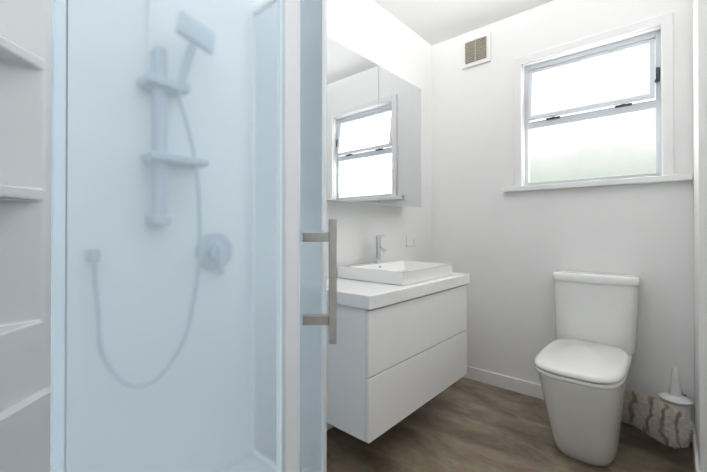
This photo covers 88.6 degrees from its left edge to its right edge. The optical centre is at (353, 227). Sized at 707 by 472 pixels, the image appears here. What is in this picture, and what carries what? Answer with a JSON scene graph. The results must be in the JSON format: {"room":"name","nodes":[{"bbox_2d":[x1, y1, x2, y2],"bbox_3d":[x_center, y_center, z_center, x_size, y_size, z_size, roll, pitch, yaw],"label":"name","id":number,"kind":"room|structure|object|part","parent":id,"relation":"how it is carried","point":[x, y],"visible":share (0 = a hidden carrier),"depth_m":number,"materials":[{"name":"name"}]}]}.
{"room":"bathroom","nodes":[
{"label":"bathroom","id":0,"kind":"room"},
{"bbox_2d":[327,0,431,278],"bbox_3d":[-0.307,-0.160,1.755,0.100,2.400,2.900,0,0,41],"label":"wall","id":1,"kind":"structure","parent":0,"point":[374,32],"depth_m":2.27,"materials":[{"name":"paint"}]},
{"bbox_2d":[327,36,421,207],"bbox_3d":[0.085,-0.506,2.021,0.140,0.756,0.902,0,0,41],"label":"upper cabinet","id":2,"kind":"object","parent":1,"relation":"attached to","point":[373,133],"visible":0.71,"depth_m":1.92,"materials":[{"name":"metal"}]},
{"bbox_2d":[327,36,377,202],"bbox_3d":[-0.013,-0.509,1.806,0.004,0.753,0.450,0,0,41],"label":"mirror","id":3,"kind":"object","parent":2,"relation":"on","point":[352,79],"depth_m":1.81,"materials":[{"name":"clear glass"}]},
{"bbox_2d":[378,65,420,206],"bbox_3d":[0.284,-0.508,2.147,0.004,0.753,0.450,0,0,41],"label":"mirror","id":4,"kind":"object","parent":2,"relation":"on","point":[399,100],"depth_m":2.12,"materials":[{"name":"clear glass"}]},
{"bbox_2d":[327,235,469,442],"bbox_3d":[0.190,0.441,1.888,0.467,0.800,0.924,0,0,41],"label":"bathroom vanity","id":5,"kind":"object","parent":1,"relation":"attached to","point":[396,352],"visible":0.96,"depth_m":1.58,"materials":[{"name":"white laminate"}]},
{"bbox_2d":[373,235,387,262],"bbox_3d":[0.153,0.122,2.072,0.094,0.160,0.054,0,0,41],"label":"tap","id":6,"kind":"object","parent":5,"relation":"on","point":[378,249],"depth_m":2.06,"materials":[{"name":"silver metal"}]},
{"bbox_2d":[338,260,452,285],"bbox_3d":[0.232,0.233,1.949,0.408,0.063,0.495,0,0,41],"label":"basin","id":7,"kind":"object","parent":5,"relation":"in","point":[390,272],"depth_m":1.83,"materials":[{"name":"ceramic"}]},
{"bbox_3d":[0.349,0.715,1.748,0.018,0.249,0.900,0,0,41],"label":"drawer","id":8,"kind":"part","parent":5,"relation":"part of","materials":[{"name":"white laminate"}]},
{"bbox_3d":[0.349,0.457,1.749,0.018,0.258,0.900,0,0,41],"label":"drawer","id":9,"kind":"part","parent":5,"relation":"part of","materials":[{"name":"white laminate"}]},
{"bbox_2d":[406,235,415,246],"bbox_3d":[0.393,0.092,2.467,0.012,0.073,0.115,0,0,41],"label":"electrical outlet","id":10,"kind":"object","parent":1,"relation":"attached to","point":[410,240],"visible":1,"depth_m":2.46,"materials":[{"name":"white plastic"}]},
{"bbox_2d":[373,0,553,45],"bbox_3d":[0.333,-1.393,1.201,1.800,0.060,2.900,0,0,41],"label":"ceiling","id":11,"kind":"structure","parent":0,"point":[432,22],"depth_m":2.30,"materials":[{"name":"paint"}]},
{"bbox_2d":[327,377,693,471],"bbox_3d":[0.333,1.067,1.189,1.800,0.060,2.900,0,0,41],"label":"floor","id":12,"kind":"structure","parent":0,"point":[462,424],"depth_m":1.74,"materials":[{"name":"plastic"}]},
{"bbox_2d":[0,0,51,471],"bbox_3d":[-0.409,0.025,0.854,0.929,2.020,1.049,0,0,41],"label":"liner","id":13,"kind":"object","parent":12,"relation":"on","point":[25,181],"visible":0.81,"depth_m":0.96,"materials":[{"name":"plastic"}]},
{"bbox_2d":[50,0,336,471],"bbox_3d":[-0.342,0.014,0.791,1.096,1.858,1.020,0,0,41],"label":"screen","id":14,"kind":"object","parent":13,"relation":"attached to","point":[191,318],"visible":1,"depth_m":0.43,"materials":[{"name":"clear glass"}]},
{"bbox_3d":[-0.100,0.015,0.898,0.451,1.798,0.491,0,0,41],"label":"door glass","id":15,"kind":"part","parent":14,"relation":"part of","materials":[{"name":"clear glass"}]},
{"bbox_3d":[-0.100,0.015,0.896,0.469,1.834,0.509,0,0,41],"label":"door frame","id":16,"kind":"part","parent":14,"relation":"part of","materials":[{"name":"white metal"}]},
{"bbox_3d":[-0.060,0.096,0.656,0.056,0.224,0.054,0,0,41],"label":"handle","id":17,"kind":"part","parent":14,"relation":"part of","materials":[{"name":"metal"}]},
{"bbox_2d":[327,366,701,471],"bbox_3d":[0.313,0.995,1.227,1.520,0.085,2.570,0,0,41],"label":"boards","id":18,"kind":"object","parent":12,"relation":"on","point":[528,388],"visible":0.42,"depth_m":2.29,"materials":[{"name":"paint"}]},
{"bbox_2d":[534,270,640,466],"bbox_3d":[1.112,0.639,1.732,0.386,0.802,0.732,0,0,41],"label":"toilet","id":19,"kind":"object","parent":12,"relation":"on","point":[582,362],"visible":1,"depth_m":1.62,"materials":[{"name":"ceramic"}]},
{"bbox_3d":[1.048,0.597,1.660,0.336,0.027,0.539,0,0,41],"label":"lid","id":20,"kind":"part","parent":19,"relation":"part of","materials":[{"name":"ceramic"}]},
{"bbox_3d":[1.050,0.621,1.662,0.332,0.016,0.537,0,0,41],"label":"seat","id":21,"kind":"part","parent":19,"relation":"part of","materials":[{"name":"ceramic"}]},
{"bbox_3d":[1.289,0.266,1.938,0.386,0.044,0.192,0,0,41],"label":"cistern lid","id":22,"kind":"part","parent":19,"relation":"part of","materials":[{"name":"ceramic"}]},
{"bbox_2d":[623,391,693,448],"bbox_3d":[1.401,0.884,1.685,0.271,0.176,0.259,0,0,41],"label":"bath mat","id":23,"kind":"object","parent":12,"relation":"on","point":[660,421],"visible":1,"depth_m":1.62,"materials":[{"name":"beige fabric"}]},
{"bbox_2d":[658,367,692,447],"bbox_3d":[1.557,0.860,1.754,0.124,0.360,0.124,0,0,41],"label":"toilet brush","id":24,"kind":"object","parent":12,"relation":"on","point":[674,397],"visible":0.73,"depth_m":1.73,"materials":[{"name":"white plastic"}]},
{"bbox_3d":[1.557,0.758,1.754,0.124,0.156,0.124,0,0,41],"label":"handle","id":25,"kind":"part","parent":24,"relation":"part of","materials":[{"name":"white plastic"}]},
{"bbox_2d":[432,0,693,423],"bbox_3d":[1.228,-0.158,2.219,1.800,2.400,0.120,0,0,41],"label":"wall","id":26,"kind":"structure","parent":0,"point":[510,253],"depth_m":2.22,"materials":[{"name":"paint"}]},
{"bbox_2d":[462,31,490,69],"bbox_3d":[0.835,-1.206,2.473,0.200,0.200,0.022,0,0,41],"label":"air vent","id":27,"kind":"object","parent":26,"relation":"in","point":[476,50],"visible":1,"depth_m":2.46,"materials":[{"name":"white plastic"}]},
{"bbox_2d":[514,12,673,185],"bbox_3d":[1.337,-0.666,2.088,0.760,0.815,0.098,0,0,41],"label":"window","id":28,"kind":"structure","parent":26,"relation":"in","point":[614,143],"depth_m":2.06,"materials":[{"name":"glass"}]},
{"bbox_3d":[1.343,-0.833,2.096,0.570,0.276,0.038,0,0,41],"label":"glass","id":29,"kind":"part","parent":28,"relation":"part of","materials":[{"name":"glass"}]},
{"bbox_3d":[1.343,-0.833,2.096,0.614,0.322,0.063,0,0,41],"label":"sash frame","id":30,"kind":"part","parent":28,"relation":"part of","materials":[{"name":"metal"}]},
{"bbox_3d":[1.356,-0.453,2.109,0.618,0.335,0.004,0,0,41],"label":"glass","id":31,"kind":"part","parent":28,"relation":"part of","materials":[{"name":"glass"}]},
{"bbox_2d":[546,67,659,119],"bbox_3d":[1.385,-0.744,2.052,0.534,0.170,0.018,0,0,41],"label":"stay","id":32,"kind":"object","parent":28,"relation":"attached to","point":[657,79],"visible":0.88,"depth_m":1.96,"materials":[{"name":"metal"}]},
{"bbox_2d":[503,173,692,192],"bbox_3d":[1.329,-0.242,2.075,0.893,0.032,0.115,0,0,41],"label":"window sill","id":33,"kind":"structure","parent":26,"relation":"attached to","point":[643,180],"depth_m":1.97,"materials":[{"name":"paint"}]},
{"bbox_2d":[692,0,706,471],"bbox_3d":[0.856,-0.166,0.638,0.280,2.400,2.750,0,0,41],"label":"wall","id":34,"kind":"structure","parent":0,"point":[699,13],"depth_m":1.42,"materials":[{"name":"paint"}]}
]}

